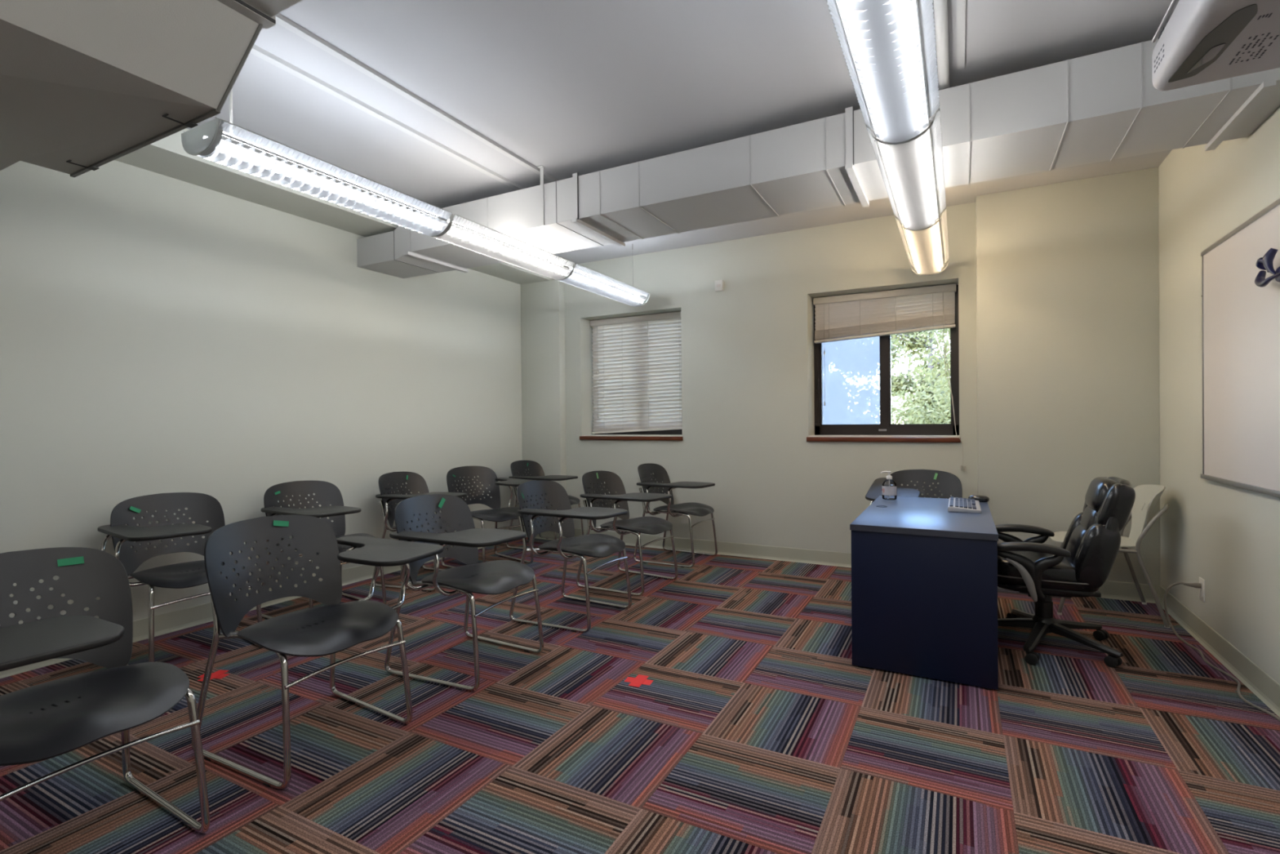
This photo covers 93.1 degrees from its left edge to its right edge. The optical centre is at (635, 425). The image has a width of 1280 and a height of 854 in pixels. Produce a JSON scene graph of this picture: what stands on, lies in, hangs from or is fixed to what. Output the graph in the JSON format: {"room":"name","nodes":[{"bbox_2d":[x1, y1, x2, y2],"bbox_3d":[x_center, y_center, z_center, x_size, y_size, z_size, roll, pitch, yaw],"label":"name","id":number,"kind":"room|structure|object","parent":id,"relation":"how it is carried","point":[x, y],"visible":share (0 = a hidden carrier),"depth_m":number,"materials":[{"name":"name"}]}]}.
{"room":"classroom","nodes":[
{"label":"classroom","id":0,"kind":"room"},
{"bbox_2d":[0,160,522,623],"bbox_3d":[-2.763,-0.196,3.534,0.200,2.760,7.240,0,0,28],"label":"wall","id":1,"kind":"structure","parent":0,"point":[159,333],"depth_m":3.67,"materials":[{"name":"grey paint"}]},
{"bbox_2d":[0,526,520,678],"bbox_3d":[-2.713,1.128,3.380,0.020,0.112,6.590,0,0,28],"label":"baseboard","id":2,"kind":"structure","parent":1,"relation":"attached to","point":[165,623],"depth_m":3.55,"materials":[{"name":"beige plastic"}]},
{"bbox_2d":[115,128,555,284],"bbox_3d":[-2.554,-1.502,3.324,0.380,0.150,6.690,0,0,28],"label":"ceiling beam","id":3,"kind":"structure","parent":1,"relation":"attached to","point":[167,157],"depth_m":3.73,"materials":[{"name":"grey paint"}]},
{"bbox_2d":[0,537,1279,853],"bbox_3d":[-0.403,1.230,2.290,5.520,0.120,7.240,0,0,28],"label":"floor","id":4,"kind":"structure","parent":0,"point":[756,729],"depth_m":2.22,"materials":[{"name":"carpet"}]},
{"bbox_2d":[0,546,209,833],"bbox_3d":[-1.563,0.778,1.629,0.675,0.810,0.574,0,0,28],"label":"chair","id":5,"kind":"object","parent":4,"relation":"on","point":[44,721],"visible":1,"depth_m":1.72,"materials":[{"name":"black plastic"}]},
{"bbox_2d":[97,492,262,665],"bbox_3d":[-2.339,0.777,3.127,0.676,0.810,0.613,0,0,34],"label":"chair","id":6,"kind":"object","parent":4,"relation":"on","point":[202,508],"visible":0.66,"depth_m":3.17,"materials":[{"name":"black plastic"}]},
{"bbox_2d":[197,669,230,680],"bbox_3d":[-1.988,1.179,2.858,0.125,0.002,0.124,-1,0,-36],"label":"floor marker","id":7,"kind":"object","parent":4,"relation":"on","point":[220,673],"visible":0.79,"depth_m":2.86,"materials":[{"name":"red"}]},
{"bbox_2d":[191,514,443,790],"bbox_3d":[-1.176,0.771,2.332,0.701,0.810,0.693,0,0,30],"label":"chair","id":8,"kind":"object","parent":4,"relation":"on","point":[335,627],"visible":0.98,"depth_m":2.33,"materials":[{"name":"black plastic"}]},
{"bbox_2d":[260,480,386,619],"bbox_3d":[-1.935,0.769,3.792,0.695,0.810,0.574,0,0,32],"label":"chair","id":9,"kind":"object","parent":4,"relation":"on","point":[326,493],"visible":0.37,"depth_m":3.92,"materials":[{"name":"black plastic"}]},
{"bbox_2d":[372,471,466,591],"bbox_3d":[-1.544,0.762,4.542,0.675,0.810,0.574,0,0,20],"label":"chair","id":10,"kind":"object","parent":4,"relation":"on","point":[415,482],"visible":0.47,"depth_m":4.54,"materials":[{"name":"black plastic"}]},
{"bbox_2d":[384,493,543,691],"bbox_3d":[-0.805,0.764,2.965,0.675,0.810,0.574,0,0,27],"label":"chair","id":11,"kind":"object","parent":4,"relation":"on","point":[496,576],"visible":0.91,"depth_m":2.94,"materials":[{"name":"black plastic"}]},
{"bbox_2d":[441,466,533,568],"bbox_3d":[-1.175,0.756,5.051,0.700,0.810,0.643,0,0,40],"label":"chair","id":12,"kind":"object","parent":4,"relation":"on","point":[486,476],"visible":0.72,"depth_m":5.18,"materials":[{"name":"black plastic"}]},
{"bbox_2d":[523,525,559,540],"bbox_3d":[-0.960,1.097,6.167,0.490,0.112,0.020,0,0,28],"label":"chair","id":13,"kind":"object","parent":4,"relation":"on","point":[546,534],"depth_m":6.14,"materials":[{"name":"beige plastic"}]},
{"bbox_2d":[506,460,584,549],"bbox_3d":[-0.838,0.748,5.805,0.675,0.810,0.574,0,0,26],"label":"chair","id":14,"kind":"object","parent":4,"relation":"on","point":[535,472],"visible":0.44,"depth_m":5.84,"materials":[{"name":"black plastic"}]},
{"bbox_2d":[509,480,631,632],"bbox_3d":[-0.353,0.756,3.687,0.705,0.810,0.574,0,0,28],"label":"chair","id":15,"kind":"object","parent":4,"relation":"on","point":[596,545],"visible":0.99,"depth_m":3.68,"materials":[{"name":"black plastic"}]},
{"bbox_2d":[576,470,678,595],"bbox_3d":[-0.040,0.749,4.393,0.698,0.810,0.594,0,0,32],"label":"chair","id":16,"kind":"object","parent":4,"relation":"on","point":[592,481],"visible":0.93,"depth_m":4.38,"materials":[{"name":"black plastic"}]},
{"bbox_2d":[623,674,653,687],"bbox_3d":[0.014,1.162,2.759,0.125,0.002,0.124,-1,0,-24],"label":"floor marker","id":17,"kind":"object","parent":4,"relation":"on","point":[640,679],"visible":1,"depth_m":2.76,"materials":[{"name":"red"}]},
{"bbox_2d":[633,462,717,568],"bbox_3d":[0.368,0.741,5.177,0.675,0.810,0.574,0,0,30],"label":"chair","id":18,"kind":"object","parent":4,"relation":"on","point":[652,484],"visible":0.93,"depth_m":5.14,"materials":[{"name":"black plastic"}]},
{"bbox_2d":[865,469,962,505],"bbox_3d":[1.931,0.733,4.202,0.623,0.810,0.673,0,0,30],"label":"chair","id":19,"kind":"object","parent":4,"relation":"on","point":[949,483],"visible":0.25,"depth_m":4.39,"materials":[{"name":"black plastic"}]},
{"bbox_2d":[849,495,998,689],"bbox_3d":[1.580,0.804,3.290,0.609,0.686,1.222,0,0,28],"label":"desk","id":20,"kind":"object","parent":4,"relation":"on","point":[924,574],"visible":0.99,"depth_m":2.76,"materials":[{"name":"blue laminate"}]},
{"bbox_2d":[880,471,897,499],"bbox_3d":[1.575,0.372,3.765,0.071,0.176,0.083,-1,0,-35],"label":"sanitizer bottle","id":21,"kind":"object","parent":20,"relation":"on","point":[889,491],"visible":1,"depth_m":3.75,"materials":[{"name":"white"}]},
{"bbox_2d":[947,497,981,513],"bbox_3d":[1.840,0.444,3.398,0.156,0.033,0.430,0,0,28],"label":"keyboard","id":22,"kind":"object","parent":20,"relation":"on","point":[955,504],"visible":1,"depth_m":3.27,"materials":[{"name":"grey plastic"}]},
{"bbox_2d":[968,494,989,502],"bbox_3d":[2.050,0.438,3.626,0.110,0.039,0.062,0,0,28],"label":"computer mouse","id":23,"kind":"object","parent":20,"relation":"on","point":[980,498],"visible":0.79,"depth_m":3.60,"materials":[{"name":"black plastic"}]},
{"bbox_2d":[995,476,1135,666],"bbox_3d":[2.127,0.704,3.173,0.718,0.877,0.725,0,0,28],"label":"office chair","id":24,"kind":"object","parent":4,"relation":"on","point":[1085,560],"visible":0.97,"depth_m":2.94,"materials":[{"name":"black leather"}]},
{"bbox_2d":[997,551,1099,591],"bbox_3d":[2.099,0.750,3.184,0.511,0.157,0.510,0,0,28],"label":"seat cushion","id":25,"kind":"object","parent":24,"relation":"on","point":[1071,575],"depth_m":2.95,"materials":[{"name":"black leather"}]},
{"bbox_2d":[1065,524,1086,562],"bbox_3d":[2.281,0.631,3.085,0.157,0.244,0.300,0,0,28],"label":"lumbar cushion","id":26,"kind":"object","parent":24,"relation":"on","point":[1077,532],"depth_m":3.07,"materials":[{"name":"black leather"}]},
{"bbox_2d":[1080,506,1097,530],"bbox_3d":[2.324,0.483,3.061,0.115,0.150,0.290,0,0,28],"label":"cushion","id":27,"kind":"object","parent":24,"relation":"on","point":[1088,518],"depth_m":3.02,"materials":[{"name":"black leather"}]},
{"bbox_2d":[1084,476,1118,511],"bbox_3d":[2.354,0.352,3.043,0.143,0.176,0.330,0,0,28],"label":"cushion","id":28,"kind":"object","parent":24,"relation":"on","point":[1099,487],"depth_m":2.98,"materials":[{"name":"black leather"}]},
{"bbox_2d":[1049,484,1169,627],"bbox_3d":[2.887,0.746,3.727,0.555,0.773,0.511,0,0,28],"label":"chair","id":29,"kind":"object","parent":4,"relation":"on","point":[1147,495],"visible":0.6,"depth_m":3.67,"materials":[{"name":"grey plastic"}]},
{"bbox_2d":[1096,580,1159,603],"bbox_3d":[2.877,1.075,4.075,1.010,0.112,0.020,0,0,28],"label":"baseboard","id":30,"kind":"object","parent":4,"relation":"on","point":[1128,591],"visible":0.31,"depth_m":3.92,"materials":[{"name":"beige plastic"}]},
{"bbox_2d":[1164,582,1279,720],"bbox_3d":[2.393,0.991,2.264,0.142,0.308,2.230,0,0,28],"label":"power cord","id":31,"kind":"object","parent":4,"relation":"on","point":[1191,584],"visible":1,"depth_m":3.03,"materials":[{"name":"grey plastic"}]},
{"bbox_2d":[186,0,1179,266],"bbox_3d":[-0.429,-1.665,2.274,5.520,0.150,7.240,0,0,28],"label":"ceiling","id":32,"kind":"structure","parent":0,"point":[567,87],"depth_m":2.79,"materials":[{"name":"grey paint"}]},
{"bbox_2d":[0,0,302,177],"bbox_3d":[-1.079,-1.230,0.657,4.690,0.590,2.165,0,0,28],"label":"air duct","id":33,"kind":"object","parent":32,"relation":"hanging from","point":[86,86],"visible":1,"depth_m":1.83,"materials":[{"name":"white metal"}]},
{"bbox_2d":[249,44,524,190],"bbox_3d":[-1.908,-1.566,1.965,0.050,0.018,4.900,0,0,28],"label":"rail","id":34,"kind":"object","parent":32,"relation":"attached to","point":[256,51],"visible":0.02,"depth_m":3.04,"materials":[{"name":"white metal"}]},
{"bbox_2d":[181,88,649,306],"bbox_3d":[-0.828,-1.323,3.891,0.258,0.545,3.576,0,0,28],"label":"pendant lamp","id":35,"kind":"object","parent":32,"relation":"hanging from","point":[204,140],"visible":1,"depth_m":2.93,"materials":[{"name":"silver metal"}]},
{"bbox_2d":[275,13,558,182],"bbox_3d":[-1.449,-1.573,2.230,0.045,0.016,5.800,0,0,28],"label":"rail","id":36,"kind":"object","parent":32,"relation":"attached to","point":[281,20],"visible":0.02,"depth_m":2.84,"materials":[{"name":"white metal"}]},
{"bbox_2d":[356,38,1279,278],"bbox_3d":[0.287,-1.405,3.612,5.120,0.397,0.610,0,0,28],"label":"air duct","id":37,"kind":"object","parent":32,"relation":"hanging from","point":[1106,105],"visible":0.89,"depth_m":2.99,"materials":[{"name":"white metal"}]},
{"bbox_2d":[826,0,949,275],"bbox_3d":[0.717,-1.325,1.752,0.258,0.545,5.956,0,0,28],"label":"pendant lamp","id":38,"kind":"object","parent":32,"relation":"hanging from","point":[883,37],"visible":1,"depth_m":2.06,"materials":[{"name":"silver metal"}]},
{"bbox_2d":[933,0,949,90],"bbox_3d":[0.326,-1.533,0.745,0.048,0.048,4.850,0,0,28],"label":"ceiling pipe","id":39,"kind":"object","parent":32,"relation":"attached to","point":[940,8],"visible":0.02,"depth_m":2.42,"materials":[{"name":"white metal"}]},
{"bbox_2d":[956,0,965,69],"bbox_3d":[0.352,-1.582,0.646,0.030,0.012,4.700,0,0,28],"label":"rail","id":40,"kind":"object","parent":32,"relation":"attached to","point":[961,4],"visible":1,"depth_m":2.46,"materials":[{"name":"white metal"}]},
{"bbox_2d":[562,202,977,552],"bbox_3d":[1.201,-0.241,5.313,5.120,2.760,0.330,0,0,28],"label":"wall","id":41,"kind":"structure","parent":0,"point":[748,391],"depth_m":5.18,"materials":[{"name":"grey paint"}]},
{"bbox_2d":[520,279,566,537],"bbox_3d":[-0.945,-0.152,6.215,0.485,2.610,0.100,0,0,28],"label":"column","id":42,"kind":"structure","parent":41,"relation":"attached to","point":[542,303],"depth_m":6.14,"materials":[{"name":"grey paint"}]},
{"bbox_2d":[579,429,683,440],"bbox_3d":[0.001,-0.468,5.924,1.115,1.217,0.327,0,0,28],"label":"window sill","id":43,"kind":"structure","parent":41,"relation":"in","point":[672,434],"depth_m":5.86,"materials":[{"name":"brown wood"}]},
{"bbox_2d":[590,311,682,433],"bbox_3d":[0.021,-0.491,5.957,1.065,1.154,0.070,0,0,28],"label":"window blind","id":44,"kind":"object","parent":41,"relation":"attached to","point":[637,362],"visible":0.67,"depth_m":5.96,"materials":[{"name":"white"}]},
{"bbox_2d":[574,528,851,567],"bbox_3d":[0.901,1.086,5.288,3.630,0.112,0.020,0,0,28],"label":"baseboard","id":45,"kind":"structure","parent":41,"relation":"attached to","point":[748,550],"depth_m":5.26,"materials":[{"name":"beige plastic"}]},
{"bbox_2d":[715,280,723,291],"bbox_3d":[0.736,-1.227,5.345,0.074,0.094,0.033,0,0,28],"label":"wall sensor","id":46,"kind":"object","parent":41,"relation":"attached to","point":[719,283],"visible":1,"depth_m":5.33,"materials":[{"name":"white paint"}]},
{"bbox_2d":[806,284,960,442],"bbox_3d":[1.971,-0.477,4.873,1.120,1.213,0.327,0,0,28],"label":"window","id":47,"kind":"structure","parent":41,"relation":"in","point":[854,377],"depth_m":5.06,"materials":[{"name":"brown metal"}]},
{"bbox_2d":[813,283,966,471],"bbox_3d":[1.975,-0.370,4.813,1.128,1.415,0.251,0,0,28],"label":"window blind","id":48,"kind":"object","parent":47,"relation":"attached to","point":[908,310],"visible":1,"depth_m":4.88,"materials":[{"name":"white"}]},
{"bbox_2d":[975,167,1159,585],"bbox_3d":[2.905,-0.250,4.137,1.005,2.760,0.140,0,0,28],"label":"wall","id":49,"kind":"structure","parent":41,"relation":"attached to","point":[1068,273],"depth_m":4.06,"materials":[{"name":"grey paint"}]},
{"bbox_2d":[1158,106,1279,684],"bbox_3d":[1.931,-0.224,1.030,0.200,2.760,7.240,0,0,28],"label":"wall","id":50,"kind":"structure","parent":0,"point":[1224,535],"depth_m":3.13,"materials":[{"name":"grey paint"}]},
{"bbox_2d":[1199,577,1204,602],"bbox_3d":[2.965,0.860,3.177,0.007,0.116,0.072,0,0,28],"label":"wall outlet","id":51,"kind":"object","parent":50,"relation":"attached to","point":[1202,590],"visible":0.98,"depth_m":3.17,"materials":[{"name":"white plastic"}]},
{"bbox_2d":[1151,0,1279,91],"bbox_3d":[1.647,-1.095,1.397,0.636,0.326,0.435,0,0,28],"label":"projector","id":52,"kind":"object","parent":50,"relation":"attached to","point":[1202,42],"visible":1,"depth_m":1.50,"materials":[{"name":"grey plastic"}]},
{"bbox_2d":[1154,44,1164,72],"bbox_3d":[1.424,-0.996,1.650,0.002,0.033,0.091,0,0,28],"label":"vent","id":53,"kind":"object","parent":52,"relation":"attached to","point":[1159,55],"depth_m":1.65,"materials":[{"name":"grey"}]},
{"bbox_2d":[1159,585,1279,717],"bbox_3d":[1.778,1.102,0.962,0.020,0.112,6.550,0,0,28],"label":"baseboard","id":54,"kind":"structure","parent":50,"relation":"attached to","point":[1260,682],"depth_m":2.87,"materials":[{"name":"beige plastic"}]},
{"bbox_2d":[1200,198,1279,497],"bbox_3d":[2.350,-0.297,2.053,0.022,1.164,2.440,0,0,28],"label":"whiteboard","id":55,"kind":"object","parent":50,"relation":"attached to","point":[1241,318],"visible":1,"depth_m":2.69,"materials":[{"name":"white"}]},
{"bbox_2d":[1254,248,1279,287],"bbox_3d":[2.470,-0.616,2.353,0.057,0.141,0.239,0,0,23],"label":"holder","id":56,"kind":"object","parent":55,"relation":"attached to","point":[1264,263],"visible":1,"depth_m":2.35,"materials":[{"name":"blue plastic"}]},
{"label":"outside","id":57,"kind":"structure","parent":0,"visible":0},
{"bbox_3d":[15.475,4.181,28.964,60.000,0.200,54.400,0,0,28],"label":"lawn","id":58,"kind":"structure","parent":57,"visible":0},
{"bbox_2d":[890,334,914,409],"bbox_3d":[6.162,-0.916,19.328,5.510,10.276,6.002,0,0,12],"label":"leafy tree","id":59,"kind":"object","parent":58,"relation":"on","point":[894,340],"visible":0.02,"depth_m":18.65,"materials":[{"name":"green plant"}]},
{"bbox_2d":[890,328,951,424],"bbox_3d":[5.115,0.482,9.580,4.026,7.613,4.874,-1,0,-29],"label":"leafy tree","id":60,"kind":"object","parent":58,"relation":"on","point":[922,412],"visible":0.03,"depth_m":9.47,"materials":[{"name":"green plant"}]},
{"bbox_2d":[890,330,951,423],"bbox_3d":[11.341,-1.463,22.613,6.555,11.241,6.590,0,0,28],"label":"leafy tree","id":61,"kind":"object","parent":58,"relation":"on","point":[912,346],"visible":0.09,"depth_m":22.27,"materials":[{"name":"green plant"}]},
{"bbox_2d":[915,332,950,384],"bbox_3d":[9.269,-0.644,14.379,4.479,9.733,6.240,-1,0,1],"label":"leafy tree","id":62,"kind":"object","parent":58,"relation":"on","point":[937,345],"visible":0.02,"depth_m":16.00,"materials":[{"name":"green plant"}]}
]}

